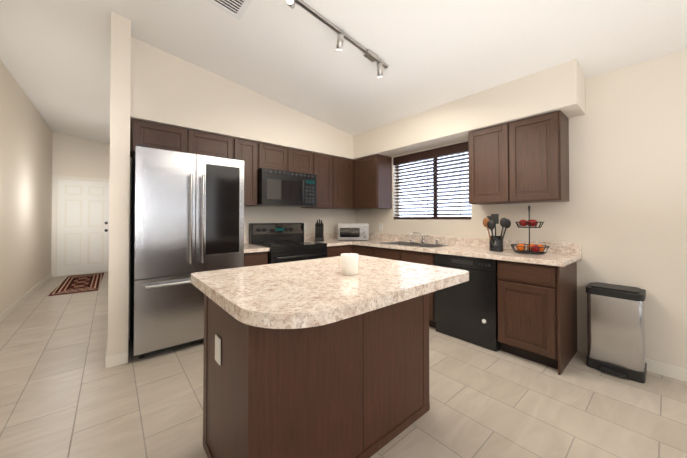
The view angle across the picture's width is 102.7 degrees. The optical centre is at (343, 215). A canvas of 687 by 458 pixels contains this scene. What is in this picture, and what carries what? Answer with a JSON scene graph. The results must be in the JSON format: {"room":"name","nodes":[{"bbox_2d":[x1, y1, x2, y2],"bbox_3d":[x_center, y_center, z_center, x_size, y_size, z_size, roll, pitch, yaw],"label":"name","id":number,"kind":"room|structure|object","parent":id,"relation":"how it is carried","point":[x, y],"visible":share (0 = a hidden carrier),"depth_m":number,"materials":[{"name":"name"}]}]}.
{"room":"kitchen","nodes":[
{"label":"kitchen","id":0,"kind":"room"},
{"bbox_2d":[0,59,52,313],"bbox_3d":[-2.114,-0.357,0.758,0.366,3.149,12.750,1,-1,-40],"label":"wall","id":1,"kind":"structure","parent":0,"point":[26,143],"depth_m":3.94,"materials":[{"name":"paint"}]},
{"bbox_2d":[0,273,51,322],"bbox_3d":[-2.030,1.170,0.810,0.177,0.095,12.747,1,-1,-40],"label":"baseboard","id":2,"kind":"structure","parent":1,"relation":"attached to","point":[8,311],"depth_m":3.94,"materials":[{"name":"paint"}]},
{"bbox_2d":[52,131,109,276],"bbox_3d":[-5.827,-0.286,6.100,1.267,3.127,0.197,1,-1,-40],"label":"wall","id":3,"kind":"structure","parent":0,"point":[74,156],"depth_m":6.01,"materials":[{"name":"paint"}]},
{"bbox_2d":[51,175,108,276],"bbox_3d":[-5.674,0.212,6.027,1.010,2.130,0.091,1,-1,-40],"label":"hall door","id":4,"kind":"structure","parent":3,"relation":"in","point":[80,218],"depth_m":6.00,"materials":[{"name":"paint"}]},
{"bbox_2d":[108,11,130,355],"bbox_3d":[-3.600,-0.229,4.340,0.132,2.974,5.360,1,-1,-40],"label":"wall","id":5,"kind":"structure","parent":0,"point":[119,205],"depth_m":2.29,"materials":[{"name":"paint"}]},
{"bbox_2d":[105,340,127,368],"bbox_3d":[-3.594,1.210,4.307,0.146,0.095,5.354,1,-1,-40],"label":"baseboard","id":6,"kind":"structure","parent":5,"relation":"attached to","point":[116,360],"depth_m":2.26,"materials":[{"name":"paint"}]},
{"bbox_2d":[128,157,354,337],"bbox_3d":[-1.070,-0.225,3.900,3.155,2.956,0.200,1,-1,-40],"label":"wall","id":7,"kind":"structure","parent":0,"point":[331,219],"depth_m":4.03,"materials":[{"name":"paint"}]},
{"bbox_2d":[130,119,197,156],"bbox_3d":[-1.889,-0.759,2.864,0.529,0.310,0.328,1,-1,-40],"label":"upper cabinet","id":8,"kind":"object","parent":7,"relation":"attached to","point":[153,135],"depth_m":2.73,"materials":[{"name":"brown wood"}]},
{"bbox_2d":[198,131,233,158],"bbox_3d":[-1.577,-0.756,3.128,0.530,0.310,0.328,1,-1,-40],"label":"upper cabinet","id":9,"kind":"object","parent":7,"relation":"attached to","point":[209,144],"depth_m":3.05,"materials":[{"name":"brown wood"}]},
{"bbox_2d":[234,138,261,206],"bbox_3d":[-1.261,-0.517,3.392,0.296,0.782,0.328,1,-1,-40],"label":"upper cabinet","id":10,"kind":"object","parent":7,"relation":"attached to","point":[250,152],"depth_m":3.30,"materials":[{"name":"brown wood"}]},
{"bbox_2d":[262,143,293,171],"bbox_3d":[-0.969,-0.744,3.642,0.465,0.323,0.328,1,-1,-40],"label":"upper cabinet","id":11,"kind":"object","parent":7,"relation":"attached to","point":[274,157],"depth_m":3.53,"materials":[{"name":"brown wood"}]},
{"bbox_2d":[257,168,316,206],"bbox_3d":[-0.793,-0.353,3.694,0.792,0.437,0.468,1,-1,-40],"label":"microwave","id":12,"kind":"object","parent":11,"relation":"attached to","point":[278,188],"visible":1,"depth_m":3.51,"materials":[{"name":"black plastic"}]},
{"bbox_2d":[244,233,337,243],"bbox_3d":[-0.645,0.320,4.106,2.187,0.100,0.020,1,-1,-40],"label":"backsplash","id":13,"kind":"structure","parent":7,"relation":"attached to","point":[327,236],"depth_m":4.36,"materials":[{"name":"beige stone"}]},
{"bbox_2d":[294,149,313,174],"bbox_3d":[-0.708,-0.741,3.863,0.465,0.323,0.328,1,-1,-40],"label":"upper cabinet","id":14,"kind":"object","parent":7,"relation":"attached to","point":[303,160],"depth_m":3.79,"materials":[{"name":"brown wood"}]},
{"bbox_2d":[301,153,337,208],"bbox_3d":[-0.371,-0.508,4.146,0.413,0.782,0.328,1,-1,-40],"label":"upper cabinet","id":15,"kind":"object","parent":7,"relation":"attached to","point":[335,182],"depth_m":4.04,"materials":[{"name":"brown wood"}]},
{"bbox_2d":[338,157,353,209],"bbox_3d":[-0.140,-0.506,4.341,0.465,0.782,0.328,1,-1,-40],"label":"upper cabinet","id":16,"kind":"object","parent":7,"relation":"attached to","point":[345,167],"depth_m":4.28,"materials":[{"name":"brown wood"}]},
{"bbox_2d":[130,37,355,159],"bbox_3d":[-0.888,-1.296,3.697,3.149,0.778,0.357,1,-1,-40],"label":"wall","id":17,"kind":"structure","parent":0,"point":[168,89],"depth_m":3.01,"materials":[{"name":"paint"}]},
{"bbox_2d":[0,272,686,457],"bbox_3d":[-0.507,1.295,2.361,5.060,0.120,13.150,1,-1,-40],"label":"floor","id":18,"kind":"structure","parent":0,"point":[64,393],"depth_m":1.81,"materials":[{"name":"tile"}]},
{"bbox_2d":[48,273,103,295],"bbox_3d":[-4.992,1.262,5.228,0.635,0.011,1.920,1,-1,-40],"label":"rug","id":19,"kind":"object","parent":18,"relation":"on","point":[78,283],"visible":1,"depth_m":5.03,"materials":[{"name":"fabric"}]},
{"bbox_2d":[130,144,243,357],"bbox_3d":[-1.582,0.320,2.807,0.910,1.840,0.737,1,-1,-40],"label":"fridge","id":20,"kind":"object","parent":18,"relation":"on","point":[187,214],"visible":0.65,"depth_m":2.49,"materials":[{"name":"grey metal"}]},
{"bbox_2d":[244,252,267,266],"bbox_3d":[-1.168,0.824,3.266,0.299,0.843,0.618,1,-1,-40],"label":"base cabinet","id":21,"kind":"object","parent":18,"relation":"on","point":[250,258],"depth_m":3.03,"materials":[{"name":"brown wood"}]},
{"bbox_2d":[244,244,269,251],"bbox_3d":[-1.162,0.381,3.261,0.307,0.040,0.642,1,-1,-40],"label":"countertop","id":22,"kind":"structure","parent":21,"relation":"on","point":[247,247],"depth_m":3.07,"materials":[{"name":"beige stone"}]},
{"bbox_2d":[249,223,326,263],"bbox_3d":[-0.705,0.672,3.578,0.800,1.155,0.708,1,-1,-40],"label":"range","id":23,"kind":"object","parent":18,"relation":"on","point":[284,242],"visible":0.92,"depth_m":3.57,"materials":[{"name":"black metal"}]},
{"bbox_2d":[191,255,468,457],"bbox_3d":[-0.056,0.768,1.517,1.230,0.915,0.970,1,-1,-40],"label":"kitchen island","id":24,"kind":"object","parent":18,"relation":"on","point":[323,358],"visible":0.94,"depth_m":1.24,"materials":[{"name":"brown wood"}]},
{"bbox_2d":[215,335,220,364],"bbox_3d":[-0.582,0.618,1.270,0.007,0.116,0.072,1,-1,-40],"label":"outlet","id":25,"kind":"object","parent":24,"relation":"attached to","point":[218,349],"visible":0.98,"depth_m":1.26,"materials":[{"name":"white plastic"}]},
{"bbox_2d":[341,252,357,275],"bbox_3d":[0.032,0.252,1.473,0.094,0.114,0.094,1,-1,-40],"label":"candle","id":26,"kind":"object","parent":24,"relation":"on","point":[349,263],"visible":1,"depth_m":1.43,"materials":[{"name":"white wax"}]},
{"bbox_2d":[327,244,347,257],"bbox_3d":[-0.263,0.833,4.032,0.456,0.843,0.618,1,-1,-40],"label":"base cabinet","id":27,"kind":"object","parent":18,"relation":"on","point":[340,249],"depth_m":3.78,"materials":[{"name":"brown wood"}]},
{"bbox_2d":[304,240,351,247],"bbox_3d":[-0.258,0.389,4.026,0.453,0.040,0.642,1,-1,-40],"label":"countertop","id":28,"kind":"structure","parent":27,"relation":"on","point":[331,243],"depth_m":3.87,"materials":[{"name":"beige stone"}]},
{"bbox_2d":[315,219,323,241],"bbox_3d":[-0.354,0.208,4.028,0.130,0.320,0.251,0,-1,-5],"label":"knife block","id":29,"kind":"object","parent":28,"relation":"on","point":[319,230],"visible":1,"depth_m":3.96,"materials":[{"name":"black plastic"}]},
{"bbox_2d":[348,244,355,253],"bbox_3d":[0.145,0.837,4.345,0.704,0.843,0.667,1,-1,-40],"label":"base cabinet","id":30,"kind":"object","parent":18,"relation":"on","point":[351,247],"depth_m":3.94,"materials":[{"name":"brown wood"}]},
{"bbox_2d":[356,244,367,255],"bbox_3d":[0.508,0.832,3.983,0.617,0.843,0.488,1,-1,-40],"label":"base cabinet","id":31,"kind":"object","parent":18,"relation":"on","point":[360,250],"depth_m":3.81,"materials":[{"name":"brown wood"}]},
{"bbox_2d":[368,248,395,259],"bbox_3d":[0.765,0.829,3.678,0.617,0.843,0.586,1,-1,-40],"label":"base cabinet","id":32,"kind":"object","parent":18,"relation":"on","point":[386,253],"depth_m":3.51,"materials":[{"name":"brown wood"}]},
{"bbox_2d":[396,244,439,327],"bbox_3d":[1.042,0.825,3.351,0.617,0.843,0.515,1,-1,-40],"label":"base cabinet","id":33,"kind":"object","parent":18,"relation":"on","point":[427,258],"depth_m":3.08,"materials":[{"name":"brown wood"}]},
{"bbox_2d":[434,253,500,351],"bbox_3d":[1.398,0.821,2.904,0.598,0.841,0.616,1,-1,-40],"label":"dishwasher","id":34,"kind":"object","parent":18,"relation":"on","point":[466,311],"visible":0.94,"depth_m":2.65,"materials":[{"name":"black plastic"}]},
{"bbox_2d":[497,260,577,374],"bbox_3d":[1.762,0.816,2.501,0.617,0.843,0.458,1,-1,-40],"label":"base cabinet","id":35,"kind":"object","parent":18,"relation":"on","point":[537,307],"depth_m":2.29,"materials":[{"name":"brown wood"}]},
{"bbox_2d":[352,240,579,267],"bbox_3d":[0.937,0.383,3.461,0.642,0.040,3.047,1,-1,-40],"label":"countertop","id":36,"kind":"structure","parent":35,"relation":"on","point":[557,259],"depth_m":2.66,"materials":[{"name":"beige stone"}]},
{"bbox_2d":[338,223,368,240],"bbox_3d":[0.151,0.243,4.253,0.460,0.256,0.340,0,-1,2],"label":"toaster oven","id":37,"kind":"object","parent":36,"relation":"on","point":[353,231],"visible":1,"depth_m":4.11,"materials":[{"name":"silver metal"}]},
{"bbox_2d":[483,214,510,251],"bbox_3d":[1.540,0.167,2.767,0.227,0.374,0.239,-1,-1,39],"label":"utensil holder","id":38,"kind":"object","parent":36,"relation":"on","point":[495,241],"visible":1,"depth_m":2.73,"materials":[{"name":"black metal"}]},
{"bbox_2d":[511,206,549,254],"bbox_3d":[1.750,0.126,2.588,0.309,0.452,0.309,1,-1,-40],"label":"fruit stand","id":39,"kind":"object","parent":36,"relation":"on","point":[534,248],"visible":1,"depth_m":2.54,"materials":[{"name":"black metal"}]},
{"bbox_2d":[586,282,646,382],"bbox_3d":[2.183,0.903,2.208,0.313,0.662,0.331,1,-1,-40],"label":"trash can","id":40,"kind":"object","parent":18,"relation":"on","point":[616,328],"visible":1,"depth_m":2.13,"materials":[{"name":"silver metal"}]},
{"bbox_2d":[0,0,686,144],"bbox_3d":[-0.507,-1.592,2.394,5.060,0.803,13.150,1,-1,-40],"label":"ceiling","id":41,"kind":"structure","parent":0,"point":[55,56],"depth_m":2.41,"materials":[{"name":"paint"}]},
{"bbox_2d":[206,0,251,19],"bbox_3d":[-0.850,-1.598,1.993,0.299,0.052,0.300,1,-1,-40],"label":"ceiling vent","id":42,"kind":"object","parent":41,"relation":"in","point":[236,8],"visible":0.96,"depth_m":2.07,"materials":[{"name":"white metal"}]},
{"bbox_2d":[286,0,387,76],"bbox_3d":[-0.029,-1.435,2.213,1.163,0.280,0.134,1,-1,-40],"label":"track light","id":43,"kind":"object","parent":41,"relation":"attached to","point":[370,55],"visible":1,"depth_m":2.23,"materials":[{"name":"silver metal"}]},
{"bbox_2d":[355,49,686,368],"bbox_3d":[2.794,-0.035,1.928,0.200,2.530,8.200,1,-1,-40],"label":"wall","id":44,"kind":"structure","parent":0,"point":[620,216],"depth_m":2.29,"materials":[{"name":"paint"}]},
{"bbox_2d":[354,154,391,208],"bbox_3d":[0.444,-0.507,4.298,0.328,0.782,0.526,1,-1,-40],"label":"upper cabinet","id":45,"kind":"object","parent":44,"relation":"attached to","point":[372,174],"depth_m":4.13,"materials":[{"name":"brown wood"}]},
{"bbox_2d":[379,223,382,230],"bbox_3d":[0.595,0.173,4.361,0.008,0.116,0.072,1,-1,-40],"label":"outlet","id":46,"kind":"object","parent":44,"relation":"attached to","point":[380,226],"depth_m":4.36,"materials":[{"name":"white plastic"}]},
{"bbox_2d":[397,152,470,219],"bbox_3d":[1.222,-0.423,3.805,0.040,0.944,1.184,1,-1,-40],"label":"window","id":47,"kind":"structure","parent":44,"relation":"in","point":[452,208],"depth_m":3.74,"materials":[{"name":"brown glass"}]},
{"bbox_2d":[393,142,470,218],"bbox_3d":[1.167,-0.425,3.758,0.066,0.940,1.182,1,-1,-40],"label":"window blinds","id":48,"kind":"object","parent":47,"relation":"attached to","point":[445,151],"visible":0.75,"depth_m":3.69,"materials":[{"name":"brown wood"}]},
{"bbox_2d":[353,59,584,159],"bbox_3d":[1.173,-1.111,3.416,0.362,0.401,2.727,1,-1,-40],"label":"soffit","id":49,"kind":"structure","parent":44,"relation":"attached to","point":[561,87],"depth_m":2.84,"materials":[{"name":"paint"}]},
{"bbox_2d":[369,233,579,255],"bbox_3d":[1.175,0.315,3.663,0.019,0.100,3.047,1,-1,-40],"label":"backsplash","id":50,"kind":"structure","parent":44,"relation":"attached to","point":[472,242],"depth_m":3.26,"materials":[{"name":"beige stone"}]},
{"bbox_2d":[468,125,497,204],"bbox_3d":[1.620,-0.522,2.909,0.328,0.782,0.463,1,-1,-40],"label":"upper cabinet","id":51,"kind":"object","parent":44,"relation":"attached to","point":[482,143],"depth_m":2.86,"materials":[{"name":"brown wood"}]},
{"bbox_2d":[498,110,568,203],"bbox_3d":[1.840,-0.525,2.648,0.328,0.782,0.464,1,-1,-40],"label":"upper cabinet","id":52,"kind":"object","parent":44,"relation":"attached to","point":[526,160],"depth_m":2.52,"materials":[{"name":"brown wood"}]},
{"bbox_2d":[645,358,686,381],"bbox_3d":[3.787,1.168,0.573,0.011,0.095,4.870,1,-1,-40],"label":"baseboard","id":53,"kind":"structure","parent":44,"relation":"attached to","point":[668,370],"depth_m":2.11,"materials":[{"name":"paint"}]}
]}

